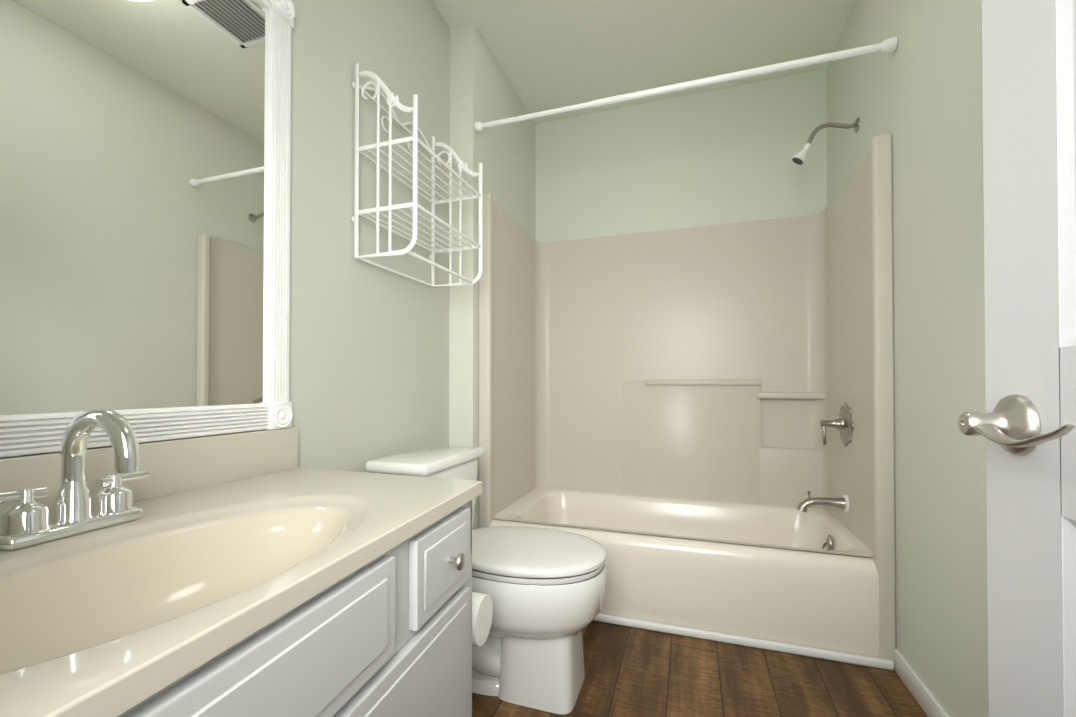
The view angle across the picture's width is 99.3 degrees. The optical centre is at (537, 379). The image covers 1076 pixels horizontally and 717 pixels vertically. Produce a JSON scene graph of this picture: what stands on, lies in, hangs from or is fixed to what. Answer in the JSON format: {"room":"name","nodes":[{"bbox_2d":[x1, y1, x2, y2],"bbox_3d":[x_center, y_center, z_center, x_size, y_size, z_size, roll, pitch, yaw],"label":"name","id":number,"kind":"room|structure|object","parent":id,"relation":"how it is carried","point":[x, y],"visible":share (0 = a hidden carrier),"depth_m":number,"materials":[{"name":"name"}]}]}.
{"room":"bathroom","nodes":[
{"label":"bathroom","id":0,"kind":"room"},
{"bbox_2d":[0,0,449,472],"bbox_3d":[-0.751,-0.302,1.071,0.100,2.510,1.993,0,-1,19],"label":"wall","id":1,"kind":"structure","parent":0,"point":[368,362],"depth_m":1.47,"materials":[{"name":"green paint"}]},
{"bbox_2d":[0,0,294,456],"bbox_3d":[-0.800,-0.433,0.715,0.032,1.106,0.998,0,-1,19],"label":"mirror","id":2,"kind":"object","parent":1,"relation":"attached to","point":[145,149],"visible":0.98,"depth_m":0.88,"materials":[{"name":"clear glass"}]},
{"bbox_2d":[351,63,481,286],"bbox_3d":[-0.396,-0.676,1.601,0.231,0.612,0.461,0,-1,19],"label":"shelf rack","id":3,"kind":"object","parent":1,"relation":"attached to","point":[390,99],"visible":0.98,"depth_m":1.47,"materials":[{"name":"white metal"}]},
{"bbox_2d":[449,21,534,528],"bbox_3d":[-0.233,-0.289,2.437,0.214,2.510,0.928,0,-1,19],"label":"wall","id":4,"kind":"structure","parent":0,"point":[482,89],"depth_m":2.00,"materials":[{"name":"green paint"}]},
{"bbox_2d":[432,0,855,123],"bbox_3d":[0.223,-1.605,1.246,1.844,0.100,2.921,0,-1,19],"label":"ceiling","id":5,"kind":"structure","parent":0,"point":[551,54],"depth_m":2.09,"materials":[{"name":"paint"}]},
{"bbox_2d":[535,69,826,241],"bbox_3d":[0.773,-0.288,2.536,1.630,2.510,0.100,0,-1,19],"label":"wall","id":6,"kind":"structure","parent":0,"point":[718,156],"depth_m":2.48,"materials":[{"name":"green paint"}]},
{"bbox_2d":[472,621,926,716],"bbox_3d":[-0.006,0.998,0.537,1.844,0.100,4.361,0,-1,19],"label":"floor","id":7,"kind":"structure","parent":0,"point":[633,672],"depth_m":1.43,"materials":[{"name":"brown wood"}]},
{"bbox_2d":[0,427,492,716],"bbox_3d":[-0.488,0.534,0.679,0.638,0.829,1.148,0,-1,19],"label":"bathroom vanity","id":8,"kind":"object","parent":7,"relation":"on","point":[260,573],"visible":1,"depth_m":0.67,"materials":[{"name":"painted wood"},{"name":"brushed nickel"}]},
{"bbox_2d":[0,408,148,549],"bbox_3d":[-0.637,0.133,0.659,0.164,0.184,0.199,0,-1,19],"label":"faucet","id":9,"kind":"object","parent":8,"relation":"on","point":[24,521],"visible":1,"depth_m":0.66,"materials":[{"name":"silver metal"}]},
{"bbox_2d":[365,445,606,713],"bbox_3d":[-0.134,0.605,1.491,0.714,0.704,0.416,0,-1,19],"label":"toilet","id":10,"kind":"object","parent":7,"relation":"on","point":[544,588],"visible":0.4,"depth_m":1.34,"materials":[{"name":"white ceramic"}]},
{"bbox_2d":[479,134,895,661],"bbox_3d":[0.585,0.074,2.131,1.528,1.778,0.779,0,-1,19],"label":"shower","id":11,"kind":"object","parent":7,"relation":"on","point":[692,427],"visible":0.98,"depth_m":2.28,"materials":[{"name":"beige plastic"}]},
{"bbox_2d":[593,613,893,669],"bbox_3d":[0.458,0.945,1.743,1.504,0.030,0.019,0,-1,19],"label":"trim","id":12,"kind":"structure","parent":11,"relation":"attached to","point":[778,646],"depth_m":1.63,"materials":[{"name":"white wood"}]},
{"bbox_2d":[827,0,988,716],"bbox_3d":[1.034,-0.304,0.908,0.100,2.510,2.821,0,-1,19],"label":"wall","id":13,"kind":"structure","parent":0,"point":[917,94],"depth_m":1.27,"materials":[{"name":"green paint"}]},
{"bbox_2d":[474,37,897,131],"bbox_3d":[0.453,-1.101,1.748,1.526,0.044,0.044,0,-1,19],"label":"shower rod","id":14,"kind":"object","parent":13,"relation":"attached to","point":[888,45],"visible":1,"depth_m":1.68,"materials":[{"name":"white metal"}]},
{"bbox_2d":[791,118,859,164],"bbox_3d":[1.181,-0.980,1.888,0.238,0.156,0.058,0,-1,19],"label":"shower head","id":15,"kind":"object","parent":13,"relation":"attached to","point":[798,158],"visible":1,"depth_m":1.89},
{"bbox_2d":[894,649,949,716],"bbox_3d":[0.880,0.913,0.616,0.013,0.070,1.882,0,-1,19],"label":"baseboard","id":16,"kind":"structure","parent":13,"relation":"attached to","point":[924,697],"depth_m":1.35,"materials":[{"name":"white wood"}]},
{"bbox_3d":[0.423,-0.316,-0.301,0.289,2.510,0.140,0,-1,19],"label":"wall","id":17,"kind":"structure","parent":0,"visible":0},
{"bbox_2d":[982,0,1075,716],"bbox_3d":[0.447,-0.079,0.196,0.037,2.023,0.762,0,-1,19],"label":"door","id":18,"kind":"structure","parent":17,"relation":"in","point":[1029,103],"depth_m":0.49,"materials":[{"name":"grey paint"}]},
{"bbox_2d":[958,394,1074,454],"bbox_3d":[0.515,0.050,0.482,0.084,0.067,0.177,0,-1,19],"label":"door handle","id":19,"kind":"object","parent":18,"relation":"attached to","point":[1010,424],"depth_m":0.49,"materials":[{"name":"silver metal"}]}
]}

